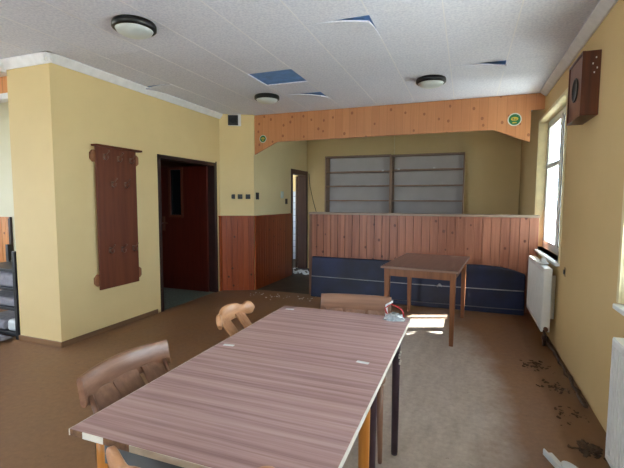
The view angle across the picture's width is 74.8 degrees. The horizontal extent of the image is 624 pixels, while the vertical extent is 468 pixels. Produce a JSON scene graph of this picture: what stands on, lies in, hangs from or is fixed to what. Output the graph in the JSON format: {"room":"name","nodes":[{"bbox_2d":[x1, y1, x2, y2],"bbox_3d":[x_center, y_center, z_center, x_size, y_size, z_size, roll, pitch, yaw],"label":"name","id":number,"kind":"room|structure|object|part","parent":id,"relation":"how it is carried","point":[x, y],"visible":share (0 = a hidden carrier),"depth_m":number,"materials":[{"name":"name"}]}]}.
{"room":"abandoned pub dining room","nodes":[
{"label":"abandoned pub dining room","id":0,"kind":"room"},
{"bbox_2d":[0,102,15,250],"bbox_3d":[-4.396,-0.438,5.676,4.150,2.804,0.140,2,5,21],"label":"wall","id":1,"kind":"structure","parent":0,"point":[6,186],"depth_m":5.45,"materials":[{"name":"paint"}]},
{"bbox_2d":[0,217,8,261],"bbox_3d":[-5.117,0.304,5.917,2.280,1.140,0.030,2,5,21],"label":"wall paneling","id":2,"kind":"structure","parent":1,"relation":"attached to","point":[4,235],"depth_m":5.53,"materials":[{"name":"brown wood"}]},
{"bbox_2d":[8,217,13,250],"bbox_3d":[-4.050,0.351,5.516,0.040,1.160,0.030,2,5,21],"label":"trim","id":3,"kind":"structure","parent":1,"relation":"attached to","point":[10,228],"depth_m":5.47,"materials":[{"name":"grey metal"}]},
{"bbox_2d":[6,63,219,341],"bbox_3d":[-2.142,-0.382,5.112,0.566,2.804,2.707,2,5,21],"label":"wall","id":4,"kind":"structure","parent":0,"point":[56,112],"depth_m":3.98,"materials":[{"name":"yellow paint"}]},
{"bbox_2d":[0,62,6,76],"bbox_3d":[-4.707,-1.639,4.531,3.895,0.109,0.160,2,5,21],"label":"trim","id":5,"kind":"structure","parent":4,"relation":"attached to","point":[3,72],"depth_m":3.85,"materials":[{"name":"white paint"}]},
{"bbox_2d":[0,93,7,102],"bbox_3d":[-4.662,-1.413,4.671,3.895,0.055,0.100,2,5,21],"label":"trim","id":6,"kind":"structure","parent":4,"relation":"attached to","point":[3,96],"depth_m":4.01,"materials":[{"name":"white paint"}]},
{"bbox_2d":[0,76,7,93],"bbox_3d":[-4.660,-1.572,4.663,3.895,0.264,0.090,2,5,21],"label":"trim","id":7,"kind":"structure","parent":4,"relation":"attached to","point":[3,80],"depth_m":4.00,"materials":[{"name":"brown wood"}]},
{"bbox_2d":[0,51,52,69],"bbox_3d":[-2.610,-1.576,3.717,0.636,0.084,0.050,2,5,21],"label":"trim","id":8,"kind":"structure","parent":4,"relation":"attached to","point":[32,59],"depth_m":3.70,"materials":[{"name":"white paint"}]},
{"bbox_2d":[19,335,62,347],"bbox_3d":[-2.628,1.038,3.948,0.589,0.055,0.014,2,5,21],"label":"baseboard","id":9,"kind":"object","parent":4,"relation":"attached to","point":[21,337],"visible":1,"depth_m":3.94,"materials":[{"name":"brown wood"}]},
{"bbox_2d":[62,309,157,346],"bbox_3d":[-2.133,1.000,4.445,0.012,0.055,1.293,2,5,21],"label":"baseboard","id":10,"kind":"structure","parent":4,"relation":"attached to","point":[145,315],"depth_m":4.33,"materials":[{"name":"brown wood"}]},
{"bbox_2d":[89,144,141,289],"bbox_3d":[-2.053,-0.180,4.387,0.124,1.485,0.635,2,5,21],"label":"coat rack","id":11,"kind":"object","parent":4,"relation":"attached to","point":[115,167],"visible":1,"depth_m":4.35,"materials":[{"name":"brown wood"}]},
{"bbox_2d":[43,51,222,118],"bbox_3d":[-1.857,-1.670,4.875,0.050,0.074,2.757,2,5,21],"label":"trim","id":12,"kind":"structure","parent":4,"relation":"attached to","point":[59,60],"depth_m":4.38,"materials":[{"name":"white paint"}]},
{"bbox_2d":[157,154,218,311],"bbox_3d":[-2.106,-0.069,5.780,0.972,1.973,1.251,2,5,21],"label":"door","id":13,"kind":"structure","parent":4,"relation":"in","point":[187,196],"depth_m":6.22,"materials":[{"name":"brown wood"}]},
{"bbox_3d":[-2.291,-0.160,6.362,0.130,0.220,0.059,2,5,21],"label":"handle","id":14,"kind":"part","parent":13,"relation":"part of","materials":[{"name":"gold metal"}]},
{"bbox_3d":[-2.089,-0.641,6.300,0.200,0.690,0.010,2,5,21],"label":"glass","id":15,"kind":"part","parent":13,"relation":"part of","materials":[{"name":"glass"}]},
{"bbox_2d":[218,216,222,290],"bbox_3d":[-1.402,0.299,6.295,0.030,1.163,0.075,2,5,21],"label":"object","id":16,"kind":"structure","parent":4,"relation":"attached to","point":[220,217],"depth_m":6.28,"materials":[{"name":"brown wood"}]},
{"bbox_2d":[161,160,200,166],"bbox_3d":[-2.687,-0.432,6.074,2.066,2.744,1.810,2,5,21],"label":"wall","id":17,"kind":"structure","parent":0,"point":[163,163],"depth_m":6.66,"materials":[{"name":"brown paint"}]},
{"bbox_2d":[219,114,254,276],"bbox_3d":[-1.194,-0.477,6.354,0.590,2.804,0.168,0,5,-4],"label":"wall","id":18,"kind":"structure","parent":0,"point":[236,143],"depth_m":6.24,"materials":[{"name":"yellow paint"}]},
{"bbox_2d":[228,114,240,125],"bbox_3d":[-1.170,-1.719,6.161,0.190,0.170,0.056,0,5,-4],"label":"air vent","id":19,"kind":"object","parent":18,"relation":"in","point":[233,119],"visible":1,"depth_m":6.14,"materials":[{"name":"black plastic"}]},
{"bbox_2d":[228,115,237,124],"bbox_3d":[-1.189,-1.713,6.148,0.150,0.150,0.020,0,5,-4],"label":"grille","id":20,"kind":"object","parent":19,"relation":"attached to","point":[232,119],"depth_m":6.13,"materials":[{"name":"black plastic"}]},
{"bbox_2d":[222,216,254,289],"bbox_3d":[-1.150,0.297,6.338,0.505,1.163,0.030,0,5,-4],"label":"wall paneling","id":21,"kind":"structure","parent":18,"relation":"attached to","point":[237,231],"depth_m":6.33,"materials":[{"name":"brown wood"}]},
{"bbox_2d":[253,115,306,272],"bbox_3d":[-1.390,-0.642,8.386,2.450,2.804,3.550,2,5,21],"label":"wall","id":22,"kind":"structure","parent":0,"point":[273,165],"depth_m":7.02,"materials":[{"name":"paint"}]},
{"bbox_2d":[254,213,291,289],"bbox_3d":[-0.635,0.244,7.022,0.030,1.163,1.410,2,5,21],"label":"wainscot corridor","id":23,"kind":"structure","parent":22,"relation":"attached to","point":[273,233],"depth_m":6.91,"materials":[{"name":"brown wood"}]},
{"bbox_2d":[293,191,295,258],"bbox_3d":[-1.241,-0.128,8.772,2.090,1.620,2.500,2,5,21],"label":"wall tiles","id":24,"kind":"structure","parent":22,"relation":"attached to","point":[294,192],"depth_m":9.77,"materials":[{"name":"white tile"}]},
{"bbox_2d":[291,169,307,273],"bbox_3d":[-0.246,-0.275,8.351,0.271,1.990,1.439,1,5,14],"label":"door","id":25,"kind":"structure","parent":22,"relation":"in","point":[301,217],"depth_m":8.38,"materials":[{"name":"dark brown wood"}]},
{"bbox_2d":[0,0,599,114],"bbox_3d":[-2.690,-1.585,3.554,9.505,0.067,11.620,2,5,21],"label":"ceiling","id":26,"kind":"structure","parent":0,"point":[413,33],"depth_m":3.41,"materials":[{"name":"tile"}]},
{"bbox_2d":[111,14,156,39],"bbox_3d":[-1.315,-1.512,3.024,0.310,0.091,0.310,2,5,21],"label":"ceiling lamp","id":27,"kind":"object","parent":26,"relation":"attached to","point":[130,26],"visible":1,"depth_m":2.94,"materials":[{"name":"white glass"}]},
{"bbox_2d":[0,0,523,114],"bbox_3d":[-1.093,-1.450,1.706,4.939,0.004,8.620,2,5,21],"label":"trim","id":28,"kind":"structure","parent":26,"relation":"attached to","point":[40,0],"depth_m":3.43,"materials":[{"name":"tile"}]},
{"bbox_2d":[254,93,278,103],"bbox_3d":[-0.561,-1.674,5.090,0.310,0.091,0.310,2,5,21],"label":"ceiling lamp","id":29,"kind":"object","parent":26,"relation":"attached to","point":[264,98],"visible":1,"depth_m":4.99,"materials":[{"name":"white glass"}]},
{"bbox_2d":[254,93,544,154],"bbox_3d":[0.938,-1.444,5.583,3.936,0.605,0.030,2,5,21],"label":"fascia board","id":30,"kind":"object","parent":26,"relation":"hanging from","point":[485,113],"visible":0.85,"depth_m":5.45,"materials":[{"name":"brown wood"}]},
{"bbox_2d":[260,135,265,142],"bbox_3d":[-0.746,-1.444,6.204,0.116,0.116,0.003,2,5,21],"label":"round sticker","id":31,"kind":"object","parent":30,"relation":"attached to","point":[262,137],"visible":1,"depth_m":6.20,"materials":[{"name":"green paper"}]},
{"bbox_2d":[508,113,521,125],"bbox_3d":[2.474,-1.398,4.986,0.156,0.156,0.003,2,5,21],"label":"round sticker","id":32,"kind":"object","parent":30,"relation":"attached to","point":[514,119],"visible":1,"depth_m":4.98,"materials":[{"name":"green paper"}]},
{"bbox_2d":[416,74,445,88],"bbox_3d":[1.266,-1.606,4.348,0.310,0.091,0.310,2,5,21],"label":"ceiling lamp","id":33,"kind":"object","parent":26,"relation":"attached to","point":[427,81],"visible":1,"depth_m":4.25,"materials":[{"name":"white glass"}]},
{"bbox_2d":[0,268,610,467],"bbox_3d":[-2.513,1.136,3.670,9.189,0.104,11.300,2,5,21],"label":"floor","id":34,"kind":"structure","parent":0,"point":[473,402],"depth_m":3.06,"materials":[{"name":"brown carpet"}]},
{"bbox_2d":[0,334,12,340],"bbox_3d":[-3.354,1.016,4.076,0.725,0.043,0.247,2,5,21],"label":"sheet","id":35,"kind":"object","parent":34,"relation":"on","point":[2,337],"visible":1,"depth_m":4.03,"materials":[{"name":"grey fabric"}]},
{"bbox_2d":[0,244,20,339],"bbox_3d":[-3.190,0.585,4.366,0.759,0.885,0.444,2,5,21],"label":"metal rack","id":36,"kind":"object","parent":34,"relation":"on","point":[10,265],"visible":0.37,"depth_m":4.06,"materials":[{"name":"black metal"}]},
{"bbox_2d":[0,261,11,268],"bbox_3d":[-3.186,0.340,4.346,0.680,0.010,0.380,2,5,21],"label":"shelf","id":37,"kind":"object","parent":36,"relation":"attached to","point":[3,265],"depth_m":4.34,"materials":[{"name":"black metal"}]},
{"bbox_3d":[-3.258,0.353,4.157,0.680,0.028,0.025,2,5,21],"label":"rail","id":38,"kind":"part","parent":36,"relation":"part of","materials":[{"name":"black metal"}]},
{"bbox_2d":[0,271,12,286],"bbox_3d":[-3.187,0.446,4.354,0.640,0.155,0.350,2,5,21],"label":"cushion","id":39,"kind":"object","parent":36,"relation":"on","point":[6,278],"visible":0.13,"depth_m":4.14,"materials":[{"name":"grey fabric"}]},
{"bbox_3d":[-3.259,0.543,4.172,0.680,0.028,0.025,2,5,21],"label":"rail","id":40,"kind":"part","parent":36,"relation":"part of","materials":[{"name":"black metal"}]},
{"bbox_2d":[0,290,13,306],"bbox_3d":[-3.188,0.677,4.373,0.640,0.090,0.350,2,5,21],"label":"cushion","id":41,"kind":"object","parent":36,"relation":"on","point":[6,297],"visible":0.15,"depth_m":4.19,"materials":[{"name":"grey fabric"}]},
{"bbox_3d":[-3.260,0.742,4.188,0.680,0.028,0.025,2,5,21],"label":"rail","id":42,"kind":"part","parent":36,"relation":"part of","materials":[{"name":"black metal"}]},
{"bbox_2d":[0,310,14,328],"bbox_3d":[-3.292,0.923,4.431,0.420,0.100,0.350,2,5,21],"label":"cushion","id":43,"kind":"object","parent":36,"relation":"on","point":[5,316],"visible":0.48,"depth_m":4.32,"materials":[{"name":"grey fabric"}]},
{"bbox_3d":[-3.261,0.996,4.208,0.680,0.028,0.025,2,5,21],"label":"rail","id":44,"kind":"part","parent":36,"relation":"part of","materials":[{"name":"black metal"}]},
{"bbox_3d":[-3.454,0.559,4.678,0.044,0.885,0.044,2,5,21],"label":"post","id":45,"kind":"part","parent":36,"relation":"part of","materials":[{"name":"black metal"}]},
{"bbox_2d":[8,318,14,330],"bbox_3d":[-2.983,0.924,4.314,0.180,0.120,0.350,2,5,21],"label":"box","id":46,"kind":"object","parent":36,"relation":"on","point":[11,323],"visible":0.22,"depth_m":4.16,"materials":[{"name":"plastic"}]},
{"bbox_3d":[-2.926,0.611,4.054,0.044,0.885,0.044,2,5,21],"label":"post","id":47,"kind":"part","parent":36,"relation":"part of","materials":[{"name":"black metal"}]},
{"bbox_2d":[77,339,170,413],"bbox_3d":[-0.509,0.873,1.534,0.555,0.790,0.431,2,5,22],"label":"dining chair","id":48,"kind":"object","parent":34,"relation":"on","point":[116,377],"visible":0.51,"depth_m":1.57,"materials":[{"name":"brown wood"}]},
{"bbox_3d":[-0.707,0.714,1.411,0.146,0.313,0.028,1,5,12],"label":"post","id":49,"kind":"part","parent":48,"relation":"part of","materials":[{"name":"brown wood"}]},
{"bbox_3d":[-0.577,0.688,1.736,0.146,0.313,0.028,3,5,32],"label":"post","id":50,"kind":"part","parent":48,"relation":"part of","materials":[{"name":"brown wood"}]},
{"bbox_2d":[106,445,274,467],"bbox_3d":[-0.259,0.896,1.204,0.465,0.800,0.622,1,5,11],"label":"dining chair","id":51,"kind":"object","parent":34,"relation":"on","point":[114,457],"visible":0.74,"depth_m":0.97,"materials":[{"name":"brown wood"}]},
{"bbox_2d":[69,345,384,467],"bbox_3d":[-0.203,0.905,1.367,0.752,0.755,0.710,2,5,21],"label":"table","id":52,"kind":"object","parent":34,"relation":"on","point":[223,407],"visible":0.96,"depth_m":1.22,"materials":[{"name":"laminate"}]},
{"bbox_3d":[-0.599,0.928,1.203,0.044,0.732,0.044,2,5,21],"label":"leg","id":53,"kind":"part","parent":52,"relation":"part of","materials":[{"name":"orange wood"}]},
{"bbox_3d":[0.193,0.905,1.534,0.044,0.732,0.044,2,5,21],"label":"leg","id":54,"kind":"part","parent":52,"relation":"part of","materials":[{"name":"orange wood"}]},
{"bbox_2d":[216,300,254,336],"bbox_3d":[-0.222,0.812,2.290,0.586,0.794,0.424,2,5,19],"label":"dining chair","id":55,"kind":"object","parent":34,"relation":"on","point":[228,312],"visible":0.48,"depth_m":2.36,"materials":[{"name":"brown wood"}]},
{"bbox_2d":[293,268,308,274],"bbox_3d":[-0.205,0.734,8.026,0.694,0.049,0.560,2,5,21],"label":"rubble heap","id":56,"kind":"object","parent":34,"relation":"on","point":[300,270],"visible":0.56,"depth_m":7.91,"materials":[{"name":"grey stone"}]},
{"bbox_2d":[216,306,410,467],"bbox_3d":[0.054,0.852,2.046,0.752,0.755,0.742,2,5,21],"label":"table","id":57,"kind":"object","parent":34,"relation":"on","point":[337,337],"visible":0.68,"depth_m":1.93,"materials":[{"name":"laminate"}]},
{"bbox_3d":[0.236,0.896,1.647,0.044,0.732,0.044,2,5,21],"label":"leg","id":58,"kind":"part","parent":57,"relation":"part of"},
{"bbox_2d":[383,301,405,321],"bbox_3d":[0.441,0.410,2.185,0.124,0.106,0.054,2,5,21],"label":"bundle","id":59,"kind":"object","parent":57,"relation":"on","point":[393,316],"visible":1,"depth_m":2.18,"materials":[{"name":"white plastic"}]},
{"bbox_3d":[0.442,0.413,2.192,0.107,0.080,0.018,2,5,21],"label":"red cord","id":60,"kind":"part","parent":59,"relation":"part of","materials":[{"name":"red plastic"}]},
{"bbox_3d":[0.456,0.851,2.226,0.044,0.732,0.044,2,5,21],"label":"leg","id":61,"kind":"part","parent":57,"relation":"part of","materials":[{"name":"black metal"}]},
{"bbox_2d":[321,293,390,463],"bbox_3d":[0.227,0.805,2.422,0.454,0.790,0.541,1,5,12],"label":"dining chair","id":62,"kind":"object","parent":34,"relation":"on","point":[354,303],"visible":0.33,"depth_m":2.61,"materials":[{"name":"brown wood"}]},
{"bbox_3d":[0.280,0.453,2.635,0.454,0.122,0.050,1,5,12],"label":"rail","id":63,"kind":"part","parent":62,"relation":"part of","materials":[{"name":"brown wood"}]},
{"bbox_3d":[0.358,1.011,2.171,0.038,0.420,0.042,1,5,12],"label":"leg","id":64,"kind":"part","parent":62,"relation":"part of","materials":[{"name":"brown wood"}]},
{"bbox_2d":[325,154,391,212],"bbox_3d":[0.886,-0.366,7.889,1.275,2.255,0.257,2,5,21],"label":"shelving unit","id":65,"kind":"object","parent":34,"relation":"on","point":[353,183],"visible":0.44,"depth_m":7.93,"materials":[{"name":"grey wood"}]},
{"bbox_3d":[0.300,-0.386,8.111,0.022,2.255,0.255,2,5,21],"label":"panel","id":66,"kind":"part","parent":65,"relation":"part of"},
{"bbox_3d":[0.891,-1.479,7.801,1.231,0.022,0.255,2,5,21],"label":"panel","id":67,"kind":"part","parent":65,"relation":"part of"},
{"bbox_3d":[1.472,-0.345,7.669,0.022,2.255,0.255,2,5,21],"label":"panel","id":68,"kind":"part","parent":65,"relation":"part of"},
{"bbox_2d":[311,256,524,315],"bbox_3d":[1.303,0.661,5.508,2.800,0.592,0.110,2,5,21],"label":"board","id":69,"kind":"object","parent":34,"relation":"on","point":[490,289],"visible":0.84,"depth_m":5.41,"materials":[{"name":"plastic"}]},
{"bbox_3d":[1.294,0.662,5.486,2.780,0.023,0.014,2,5,21],"label":"cord","id":70,"kind":"part","parent":69,"relation":"part of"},
{"bbox_3d":[1.701,0.906,5.324,1.890,0.025,0.012,2,5,21],"label":"cord","id":71,"kind":"part","parent":69,"relation":"part of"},
{"bbox_2d":[309,212,539,313],"bbox_3d":[1.385,0.334,5.607,3.006,1.230,0.190,2,5,21],"label":"wall","id":72,"kind":"structure","parent":34,"relation":"on","point":[504,241],"depth_m":5.45,"materials":[{"name":"brown wood"}]},
{"bbox_3d":[-0.003,0.301,6.118,0.042,1.200,0.118,2,5,21],"label":"post","id":73,"kind":"part","parent":72,"relation":"part of","materials":[{"name":"brown wood"}]},
{"bbox_2d":[381,253,469,346],"bbox_3d":[1.289,0.665,4.539,0.752,0.740,1.182,2,5,25],"label":"wooden table","id":74,"kind":"object","parent":34,"relation":"on","point":[409,265],"visible":0.9,"depth_m":4.16,"materials":[{"name":"brown wood"}]},
{"bbox_3d":[0.769,0.701,4.197,0.054,0.718,0.054,2,5,25],"label":"leg","id":75,"kind":"part","parent":74,"relation":"part of","materials":[{"name":"brown wood"}]},
{"bbox_3d":[1.231,0.626,5.159,0.054,0.718,0.054,2,5,25],"label":"leg","id":76,"kind":"part","parent":74,"relation":"part of","materials":[{"name":"brown wood"}]},
{"bbox_3d":[1.346,0.726,3.921,0.054,0.718,0.054,2,5,25],"label":"leg","id":77,"kind":"part","parent":74,"relation":"part of","materials":[{"name":"brown wood"}]},
{"bbox_3d":[1.808,0.651,4.884,0.054,0.718,0.054,2,5,25],"label":"leg","id":78,"kind":"part","parent":74,"relation":"part of","materials":[{"name":"brown wood"}]},
{"bbox_2d":[390,152,464,213],"bbox_3d":[2.077,-0.319,7.441,1.267,2.245,0.257,2,5,21],"label":"shelving unit","id":79,"kind":"object","parent":34,"relation":"on","point":[429,183],"visible":0.52,"depth_m":7.48,"materials":[{"name":"grey wood"}]},
{"bbox_3d":[1.496,-0.340,7.661,0.022,2.245,0.255,2,5,21],"label":"panel","id":80,"kind":"part","parent":79,"relation":"part of","materials":[{"name":"brown wood"}]},
{"bbox_3d":[2.083,-1.427,7.353,1.223,0.022,0.255,2,5,21],"label":"panel","id":81,"kind":"part","parent":79,"relation":"part of","materials":[{"name":"brown wood"}]},
{"bbox_3d":[2.660,-0.299,7.222,0.022,2.245,0.255,2,5,21],"label":"panel","id":82,"kind":"part","parent":79,"relation":"part of","materials":[{"name":"brown wood"}]},
{"bbox_2d":[520,360,554,373],"bbox_3d":[1.911,1.121,3.470,0.247,0.021,0.261,2,5,21],"label":"debris pile","id":83,"kind":"object","parent":34,"relation":"on","point":[534,363],"visible":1,"depth_m":3.48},
{"bbox_2d":[536,379,574,393],"bbox_3d":[1.842,1.153,3.077,0.187,0.022,0.245,-3,6,-38],"label":"debris pile","id":84,"kind":"object","parent":34,"relation":"on","point":[543,380],"visible":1,"depth_m":3.07,"materials":[{"name":"brown soil"}]},
{"bbox_2d":[543,449,577,467],"bbox_3d":[1.327,1.214,2.103,0.105,0.035,0.310,0,5,1],"label":"bracket","id":85,"kind":"object","parent":34,"relation":"on","point":[551,458],"visible":1,"depth_m":2.16,"materials":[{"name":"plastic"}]},
{"bbox_2d":[554,406,589,425],"bbox_3d":[1.685,1.187,2.653,0.185,0.017,0.287,2,5,21],"label":"debris pile","id":86,"kind":"object","parent":34,"relation":"on","point":[555,408],"visible":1,"depth_m":2.68,"materials":[{"name":"brown soil"}]},
{"bbox_2d":[567,439,606,460],"bbox_3d":[1.564,1.215,2.284,0.172,0.022,0.201,-2,5,-29],"label":"debris pile","id":87,"kind":"object","parent":34,"relation":"on","point":[586,450],"visible":0.98,"depth_m":2.30,"materials":[{"name":"brown soil"}]},
{"bbox_2d":[296,130,521,267],"bbox_3d":[1.694,-0.581,7.816,4.244,2.804,0.200,2,5,21],"label":"wall","id":88,"kind":"structure","parent":0,"point":[492,158],"depth_m":7.26,"materials":[{"name":"yellow paint"}]},
{"bbox_2d":[518,0,623,431],"bbox_3d":[1.719,-0.112,1.967,0.155,2.804,11.300,2,5,21],"label":"wall","id":89,"kind":"structure","parent":0,"point":[584,325],"depth_m":2.86,"materials":[{"name":"paint"}]},
{"bbox_2d":[526,256,555,345],"bbox_3d":[2.431,0.675,4.337,0.128,0.763,1.059,2,5,21],"label":"radiator","id":90,"kind":"object","parent":89,"relation":"attached to","point":[541,284],"visible":0.96,"depth_m":4.00,"materials":[{"name":"white metal"}]},
{"bbox_3d":[2.388,0.601,4.372,0.018,0.605,1.005,2,5,21],"label":"panel","id":91,"kind":"part","parent":90,"relation":"part of","materials":[{"name":"white metal"}]},
{"bbox_2d":[529,256,551,269],"bbox_3d":[2.416,0.298,4.338,0.068,0.012,1.013,2,5,21],"label":"grille","id":92,"kind":"object","parent":90,"relation":"attached to","point":[533,259],"depth_m":4.22,"materials":[{"name":"white metal"}]},
{"bbox_2d":[537,257,548,263],"bbox_3d":[2.357,0.268,4.167,0.090,0.062,0.160,2,5,21],"label":"cloth","id":93,"kind":"object","parent":90,"relation":"on","point":[542,260],"visible":1,"depth_m":4.13,"materials":[{"name":"fabric"}]},
{"bbox_2d":[534,88,567,265],"bbox_3d":[2.664,-0.569,4.489,0.196,1.640,1.610,2,5,21],"label":"window","id":94,"kind":"structure","parent":89,"relation":"in","point":[557,112],"depth_m":5.01,"materials":[{"name":"white paint"}]},
{"bbox_3d":[2.626,0.234,4.550,0.135,0.030,1.570,2,5,21],"label":"sill","id":95,"kind":"part","parent":94,"relation":"part of","materials":[{"name":"white paint"}]},
{"bbox_3d":[2.722,-0.564,4.468,0.050,1.575,1.540,2,5,21],"label":"frame","id":96,"kind":"part","parent":94,"relation":"part of","materials":[{"name":"white paint"}]},
{"bbox_2d":[546,336,587,407],"bbox_3d":[2.126,1.113,3.474,0.051,0.036,1.522,2,5,21],"label":"baseboard","id":97,"kind":"structure","parent":89,"relation":"attached to","point":[578,391],"depth_m":3.21,"materials":[{"name":"brown wood"}]},
{"bbox_2d":[540,0,617,95],"bbox_3d":[1.206,-1.337,0.810,0.070,0.059,8.560,2,5,21],"label":"trim","id":98,"kind":"structure","parent":89,"relation":"attached to","point":[603,7],"depth_m":3.19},
{"bbox_2d":[566,49,601,125],"bbox_3d":[2.009,-1.067,3.031,0.114,0.440,0.411,2,5,21],"label":"speaker box","id":99,"kind":"object","parent":89,"relation":"attached to","point":[584,74],"visible":1,"depth_m":2.86,"materials":[{"name":"brown wood"}]},
{"bbox_3d":[1.970,-1.068,3.046,0.010,0.410,0.380,2,5,21],"label":"panel","id":100,"kind":"part","parent":99,"relation":"part of","materials":[{"name":"brown wood"}]},
{"bbox_3d":[1.966,-1.068,3.047,0.018,0.440,0.410,2,5,21],"label":"frame","id":101,"kind":"part","parent":99,"relation":"part of","materials":[{"name":"brown wood"}]},
{"bbox_2d":[605,337,623,467],"bbox_3d":[1.351,0.920,1.492,0.128,0.720,1.204,2,5,21],"label":"radiator","id":102,"kind":"object","parent":89,"relation":"attached to","point":[614,448],"visible":1,"depth_m":1.98,"materials":[{"name":"white metal"}]},
{"bbox_2d":[613,337,623,347],"bbox_3d":[1.335,0.565,1.495,0.068,0.012,1.158,2,5,21],"label":"grille","id":103,"kind":"object","parent":102,"relation":"attached to","point":[618,342],"depth_m":1.99,"materials":[{"name":"white metal"}]},
{"bbox_2d":[612,189,623,315],"bbox_3d":[1.533,-0.335,1.508,0.196,1.640,1.615,2,5,21],"label":"window","id":104,"kind":"structure","parent":89,"relation":"in","point":[619,307],"depth_m":2.30,"materials":[{"name":"white paint"}]},
{"bbox_3d":[1.495,0.468,1.569,0.135,0.030,1.575,2,5,21],"label":"sill","id":105,"kind":"part","parent":104,"relation":"part of","materials":[{"name":"white paint"}]},
{"label":"outside","id":106,"kind":"structure","parent":0,"visible":0},
{"bbox_2d":[548,219,555,243],"bbox_3d":[1.760,1.443,4.808,80.000,0.150,90.000,2,5,21],"label":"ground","id":107,"kind":"structure","parent":106,"point":[552,222],"depth_m":25.31,"materials":[{"name":"white"}]}
]}

